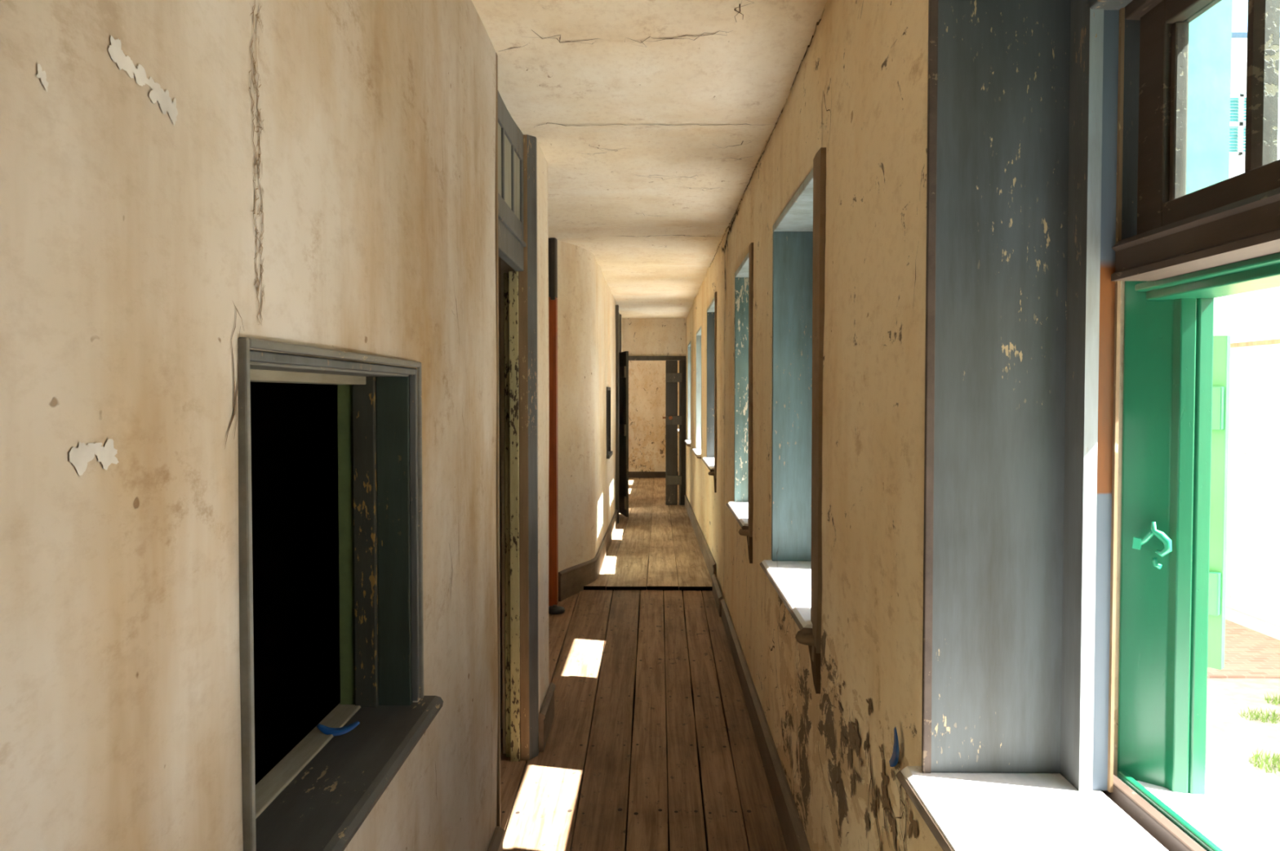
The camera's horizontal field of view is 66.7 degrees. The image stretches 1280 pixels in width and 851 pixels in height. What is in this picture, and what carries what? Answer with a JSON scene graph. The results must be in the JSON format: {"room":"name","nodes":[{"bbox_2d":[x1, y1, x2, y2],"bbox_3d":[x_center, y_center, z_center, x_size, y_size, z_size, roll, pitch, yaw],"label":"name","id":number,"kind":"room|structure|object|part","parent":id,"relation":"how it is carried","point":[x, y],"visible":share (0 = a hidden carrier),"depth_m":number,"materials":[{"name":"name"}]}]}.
{"room":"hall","nodes":[
{"label":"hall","id":0,"kind":"room"},
{"bbox_2d":[0,0,549,850],"bbox_3d":[-0.547,0.315,-0.002,0.147,2.870,8.760,0,2,1],"label":"wall","id":1,"kind":"structure","parent":0,"point":[181,180],"depth_m":1.03,"materials":[{"name":"beige paint"}]},
{"bbox_2d":[237,337,443,850],"bbox_3d":[-0.513,0.244,1.559,0.197,0.719,0.895,0,2,1],"label":"window","id":2,"kind":"structure","parent":1,"relation":"in","point":[317,797],"depth_m":1.92,"materials":[{"name":"grey paint"}]},
{"bbox_2d":[316,720,359,735],"bbox_3d":[-0.554,0.556,1.784,0.077,0.018,0.023,0,2,-14],"label":"tape strip","id":3,"kind":"object","parent":2,"relation":"on","point":[326,730],"visible":1,"depth_m":1.78,"materials":[{"name":"blue plastic"}]},
{"bbox_3d":[-0.489,0.589,1.569,0.150,0.030,0.895,0,2,1],"label":"sill","id":4,"kind":"part","parent":2,"relation":"part of","materials":[{"name":"wood"}]},
{"bbox_2d":[487,826,504,850],"bbox_3d":[-0.478,1.479,-0.672,0.027,0.306,7.250,0,2,1],"label":"baseboard","id":5,"kind":"structure","parent":1,"relation":"attached to","point":[496,842],"depth_m":2.88,"materials":[{"name":"brown paint"}]},
{"bbox_2d":[495,52,538,826],"bbox_3d":[-0.865,0.129,3.444,0.886,2.530,1.000,0,2,1],"label":"door","id":6,"kind":"structure","parent":1,"relation":"in","point":[516,153],"depth_m":3.86,"materials":[{"name":"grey wood"}]},
{"bbox_3d":[-0.462,0.144,2.953,0.066,2.530,0.030,0,2,1],"label":"frame post","id":7,"kind":"part","parent":6,"relation":"part of","materials":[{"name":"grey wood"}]},
{"bbox_3d":[-0.484,-0.894,3.237,0.016,0.243,0.182,0,2,1],"label":"panel","id":8,"kind":"part","parent":6,"relation":"part of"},
{"bbox_3d":[-0.481,-0.901,3.457,0.016,0.243,0.202,0,2,1],"label":"panel","id":9,"kind":"part","parent":6,"relation":"part of","materials":[{"name":"glass"}]},
{"bbox_3d":[-0.478,-0.865,3.385,0.044,0.540,0.895,0,2,1],"label":"rail frame","id":10,"kind":"part","parent":6,"relation":"part of","materials":[{"name":"grey paint"}]},
{"bbox_3d":[-0.477,-0.908,3.683,0.016,0.243,0.196,0,2,1],"label":"panel","id":11,"kind":"part","parent":6,"relation":"part of","materials":[{"name":"glass"}]},
{"bbox_3d":[-0.448,0.115,3.900,0.066,2.530,0.075,0,2,1],"label":"frame post","id":12,"kind":"part","parent":6,"relation":"part of","materials":[{"name":"grey paint"}]},
{"bbox_2d":[539,682,555,751],"bbox_3d":[-0.398,1.262,4.195,0.024,0.182,0.425,0,2,1],"label":"baseboard","id":13,"kind":"structure","parent":1,"relation":"attached to","point":[547,710],"depth_m":4.12,"materials":[{"name":"brown paint"}]},
{"bbox_2d":[250,382,340,784],"bbox_3d":[-1.614,0.323,-0.245,1.980,2.870,5.640,0,2,1],"label":"wall","id":14,"kind":"structure","parent":0,"point":[294,433],"depth_m":2.42,"materials":[{"name":"black"}]},
{"bbox_2d":[498,256,502,728],"bbox_3d":[-1.544,0.182,4.302,1.980,2.870,0.140,0,2,1],"label":"wall","id":15,"kind":"structure","parent":0,"point":[500,258],"depth_m":4.22,"materials":[{"name":"beige paint"}]},
{"bbox_2d":[557,240,622,571],"bbox_3d":[-0.497,0.045,10.325,0.411,2.970,7.380,0,2,1],"label":"wall","id":16,"kind":"structure","parent":0,"point":[586,304],"depth_m":7.07,"materials":[{"name":"beige paint"}]},
{"bbox_2d":[548,237,558,605],"bbox_3d":[-1.061,-0.021,6.599,0.996,2.496,0.120,0,2,1],"label":"door","id":17,"kind":"structure","parent":16,"relation":"in","point":[553,242],"depth_m":6.56,"materials":[{"name":"brown paint"}]},
{"bbox_3d":[-0.599,-1.056,6.560,0.071,0.425,0.120,0,2,1],"label":"post","id":18,"kind":"part","parent":17,"relation":"part of","materials":[{"name":"brown paint"}]},
{"bbox_2d":[558,509,617,601],"bbox_3d":[-0.323,1.095,9.067,0.204,0.314,4.753,0,2,3],"label":"baseboard","id":19,"kind":"structure","parent":16,"relation":"attached to","point":[572,580],"depth_m":7.07,"materials":[{"name":"brown paint"}]},
{"bbox_2d":[606,386,613,458],"bbox_3d":[-0.398,-0.035,9.536,0.230,0.680,0.710,0,2,1],"label":"window","id":20,"kind":"structure","parent":16,"relation":"in","point":[609,453],"depth_m":9.82,"materials":[{"name":"brown paint"}]},
{"bbox_3d":[-0.332,-0.035,9.535,0.062,0.680,0.650,0,2,1],"label":"architrave","id":21,"kind":"part","parent":20,"relation":"part of","materials":[{"name":"brown paint"}]},
{"bbox_3d":[-0.378,0.287,9.545,0.190,0.035,0.710,0,2,1],"label":"sill","id":22,"kind":"part","parent":20,"relation":"part of","materials":[{"name":"wood"}]},
{"bbox_2d":[615,304,628,523],"bbox_3d":[-0.258,-0.125,12.142,0.238,2.622,1.430,0,2,1],"label":"door","id":23,"kind":"structure","parent":16,"relation":"in","point":[621,357],"depth_m":12.02,"materials":[{"name":"grey paint"}]},
{"bbox_3d":[-0.319,-0.105,11.504,0.135,2.622,0.150,0,2,1],"label":"frame post","id":24,"kind":"part","parent":23,"relation":"part of","materials":[{"name":"grey paint"}]},
{"bbox_3d":[-0.306,-0.145,12.798,0.120,2.622,0.120,0,2,1],"label":"frame post","id":25,"kind":"part","parent":23,"relation":"part of","materials":[{"name":"grey paint"}]},
{"bbox_2d":[500,477,786,850],"bbox_3d":[-0.956,1.280,7.208,3.070,0.238,23.100,0,2,1],"label":"floor","id":26,"kind":"structure","parent":0,"point":[651,744],"depth_m":4.32,"materials":[{"name":"brown wood"}]},
{"bbox_2d":[548,604,564,613],"bbox_3d":[-0.558,1.202,6.380,0.132,0.046,0.132,0,2,1],"label":"door stop","id":27,"kind":"object","parent":26,"relation":"on","point":[554,609],"visible":0.85,"depth_m":6.33,"materials":[{"name":"black rubber"}]},
{"bbox_2d":[471,0,826,318],"bbox_3d":[-0.791,-1.371,7.124,3.720,0.500,23.300,0,2,1],"label":"ceiling","id":28,"kind":"structure","parent":0,"point":[651,122],"depth_m":3.40,"materials":[{"name":"paint"}]},
{"bbox_2d":[628,360,678,471],"bbox_3d":[-0.539,-0.230,18.737,3.550,3.100,0.150,0,2,1],"label":"wall","id":29,"kind":"structure","parent":0,"point":[646,378],"depth_m":18.65,"materials":[{"name":"beige paint"}]},
{"bbox_2d":[628,471,678,478],"bbox_3d":[0.150,0.959,18.673,1.170,0.140,0.024,0,2,1],"label":"baseboard","id":30,"kind":"structure","parent":29,"relation":"attached to","point":[631,474],"depth_m":18.67,"materials":[{"name":"paint"}]},
{"bbox_2d":[622,318,685,355],"bbox_3d":[-0.861,-0.046,14.095,3.048,3.020,0.150,0,2,1],"label":"wall","id":31,"kind":"structure","parent":0,"point":[641,336],"depth_m":13.97,"materials":[{"name":"paint"}]},
{"bbox_2d":[628,355,685,505],"bbox_3d":[0.202,0.083,13.980,0.916,2.161,0.295,0,2,1],"label":"door","id":32,"kind":"structure","parent":31,"relation":"in","point":[673,377],"depth_m":13.93,"materials":[{"name":"grey paint"}]},
{"bbox_3d":[0.625,0.111,14.047,0.071,2.101,0.150,0,2,1],"label":"frame post","id":33,"kind":"part","parent":32,"relation":"part of","materials":[{"name":"brown paint"}]},
{"bbox_2d":[678,0,1124,850],"bbox_3d":[0.780,0.094,7.145,0.458,2.870,23.100,0,2,1],"label":"wall","id":34,"kind":"structure","parent":0,"point":[859,91],"depth_m":2.23,"materials":[{"name":"beige paint"}]},
{"bbox_2d":[684,340,691,446],"bbox_3d":[1.066,-0.405,12.539,0.940,1.343,1.540,0,2,1],"label":"window","id":35,"kind":"structure","parent":34,"relation":"in","point":[687,442],"depth_m":13.28,"materials":[{"name":"blue paint"}]},
{"bbox_3d":[0.749,0.232,12.767,0.293,0.034,1.128,0,2,1],"label":"sill","id":36,"kind":"part","parent":35,"relation":"part of","materials":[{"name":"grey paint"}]},
{"bbox_2d":[692,325,701,458],"bbox_3d":[1.024,-0.330,9.790,0.940,1.303,1.640,0,2,1],"label":"window","id":37,"kind":"structure","parent":34,"relation":"in","point":[697,451],"depth_m":10.58,"materials":[{"name":"blue paint"}]},
{"bbox_3d":[0.707,0.287,10.018,0.293,0.034,1.228,0,2,1],"label":"sill","id":38,"kind":"part","parent":37,"relation":"part of","materials":[{"name":"grey paint"}]},
{"bbox_2d":[684,494,715,581],"bbox_3d":[0.596,1.091,10.536,0.025,0.376,6.890,0,2,1],"label":"baseboard","id":39,"kind":"structure","parent":34,"relation":"attached to","point":[710,562],"depth_m":8.92,"materials":[{"name":"brown paint"}]},
{"bbox_2d":[701,291,716,492],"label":"window","id":40,"kind":"structure","parent":34,"relation":"in","point":[710,460],"depth_m":8.37,"materials":[{"name":"blue wood"}]},
{"bbox_3d":[0.672,0.311,7.793,0.293,0.034,1.278,0,2,1],"label":"sill","id":41,"kind":"part","parent":40,"relation":"part of","materials":[{"name":"grey paint"}]},
{"bbox_3d":[0.554,0.411,7.204,0.104,0.152,0.210,0,2,1],"label":"broken sill","id":42,"kind":"part","parent":40,"relation":"part of","materials":[{"name":"brown wood"}]},
{"bbox_2d":[725,242,753,563],"bbox_3d":[0.942,-0.108,4.795,0.952,1.470,1.380,0,2,1],"label":"window","id":43,"kind":"structure","parent":34,"relation":"in","point":[742,506],"depth_m":5.44,"materials":[{"name":"green paint"}]},
{"bbox_3d":[0.630,0.462,5.022,0.293,0.034,0.968,0,2,1],"label":"sill","id":44,"kind":"part","parent":43,"relation":"part of","materials":[{"name":"grey paint"}]},
{"bbox_3d":[0.514,0.557,4.587,0.104,0.152,0.210,0,2,1],"label":"broken sill","id":45,"kind":"part","parent":43,"relation":"part of","materials":[{"name":"brown wood"}]},
{"bbox_2d":[711,573,810,850],"bbox_3d":[0.451,1.411,1.373,0.039,0.316,11.370,0,2,1],"label":"baseboard","id":46,"kind":"structure","parent":34,"relation":"attached to","point":[793,833],"depth_m":3.75,"materials":[{"name":"brown paint"}]},
{"bbox_2d":[888,726,899,766],"bbox_3d":[0.464,0.594,1.782,0.006,0.088,0.071,0,2,1],"label":"tape strip","id":47,"kind":"object","parent":34,"relation":"attached to","point":[893,761],"visible":1,"depth_m":1.76,"materials":[{"name":"blue plastic"}]},
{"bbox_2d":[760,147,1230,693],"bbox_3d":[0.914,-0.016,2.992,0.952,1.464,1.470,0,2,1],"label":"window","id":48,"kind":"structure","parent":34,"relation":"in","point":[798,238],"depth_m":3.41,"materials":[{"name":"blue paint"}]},
{"bbox_3d":[0.603,0.552,3.219,0.293,0.034,1.058,0,2,1],"label":"sill","id":49,"kind":"part","parent":48,"relation":"part of","materials":[{"name":"grey paint"}]},
{"bbox_3d":[0.486,0.648,2.739,0.104,0.152,0.210,0,2,1],"label":"broken sill","id":50,"kind":"part","parent":48,"relation":"part of","materials":[{"name":"brown wood"}]},
{"bbox_2d":[895,0,1279,850],"bbox_3d":[0.887,-0.024,0.816,0.940,1.328,1.579,0,2,1],"label":"window","id":51,"kind":"structure","parent":34,"relation":"in","point":[1077,149],"depth_m":1.56,"materials":[{"name":"grey wood"}]},
{"bbox_3d":[0.569,0.605,1.043,0.293,0.034,1.165,0,2,1],"label":"sill","id":52,"kind":"part","parent":51,"relation":"part of","materials":[{"name":"grey paint"}]},
{"bbox_3d":[0.714,-0.060,1.546,0.051,1.265,0.094,0,2,1],"label":"frame post","id":53,"kind":"part","parent":51,"relation":"part of","materials":[{"name":"grey paint"}]},
{"bbox_3d":[0.754,-0.478,1.532,0.029,0.430,0.095,0,2,1],"label":"frame post","id":54,"kind":"part","parent":51,"relation":"part of","materials":[{"name":"brown wood"}]},
{"bbox_3d":[0.742,0.596,1.050,0.020,0.044,1.085,0,2,1],"label":"rail","id":55,"kind":"part","parent":51,"relation":"part of","materials":[{"name":"brown wood"}]},
{"bbox_3d":[0.847,0.159,1.565,0.114,0.885,0.066,0,2,1],"label":"post","id":56,"kind":"part","parent":51,"relation":"part of","materials":[{"name":"green wood"}]},
{"bbox_3d":[0.769,0.600,1.050,0.034,0.036,1.085,0,2,1],"label":"rail","id":57,"kind":"part","parent":51,"relation":"part of","materials":[{"name":"green paint"}]},
{"bbox_3d":[0.769,-0.438,1.018,0.034,0.338,0.929,0,2,1],"label":"sash frame","id":58,"kind":"part","parent":51,"relation":"part of","materials":[{"name":"brown wood"}]},
{"label":"outside","id":59,"kind":"structure","parent":0,"visible":0},
{"bbox_2d":[1204,677,1279,813],"bbox_3d":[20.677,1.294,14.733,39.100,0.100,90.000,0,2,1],"label":"ground","id":60,"kind":"structure","parent":59,"point":[1231,738],"depth_m":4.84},
{"bbox_2d":[1207,618,1279,678],"bbox_3d":[3.598,1.444,8.420,1.740,0.032,5.150,0,2,1],"label":"paving","id":61,"kind":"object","parent":60,"relation":"on","point":[1249,653],"visible":0.08,"depth_m":6.32,"materials":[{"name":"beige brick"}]},
{"bbox_2d":[1213,0,1279,342],"bbox_3d":[7.436,-4.426,21.762,12.400,10.900,4.600,0,2,1],"label":"building","id":62,"kind":"structure","parent":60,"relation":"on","point":[1251,316],"depth_m":19.74,"materials":[{"name":"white paint"}]},
{"bbox_2d":[1225,338,1279,625],"bbox_3d":[4.540,0.544,3.900,0.360,2.110,23.900,0,2,1],"label":"wall","id":63,"kind":"structure","parent":60,"relation":"on","point":[1253,512],"depth_m":7.03,"materials":[{"name":"white paint"}]},
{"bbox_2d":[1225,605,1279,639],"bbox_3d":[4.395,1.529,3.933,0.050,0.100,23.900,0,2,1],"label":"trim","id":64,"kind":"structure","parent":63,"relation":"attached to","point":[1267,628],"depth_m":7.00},
{"bbox_2d":[1237,705,1279,723],"bbox_3d":[3.289,1.519,5.115,0.261,0.053,0.185,1,2,21],"label":"grass tuft","id":65,"kind":"object","parent":60,"relation":"on","point":[1273,713],"visible":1,"depth_m":5.12,"materials":[{"name":"green plant"}]},
{"bbox_2d":[1248,747,1279,773],"bbox_3d":[2.900,1.539,4.457,0.185,0.053,0.261,1,2,37],"label":"grass tuft","id":66,"kind":"object","parent":60,"relation":"on","point":[1275,758],"visible":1,"depth_m":4.49,"materials":[{"name":"green plant"}]},
{"bbox_2d":[1264,691,1279,705],"bbox_3d":[3.591,1.512,5.345,0.185,0.053,0.261,-1,2,-38],"label":"grass tuft","id":67,"kind":"object","parent":60,"relation":"on","point":[1268,699],"visible":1,"depth_m":5.39,"materials":[{"name":"green plant"}]}
]}

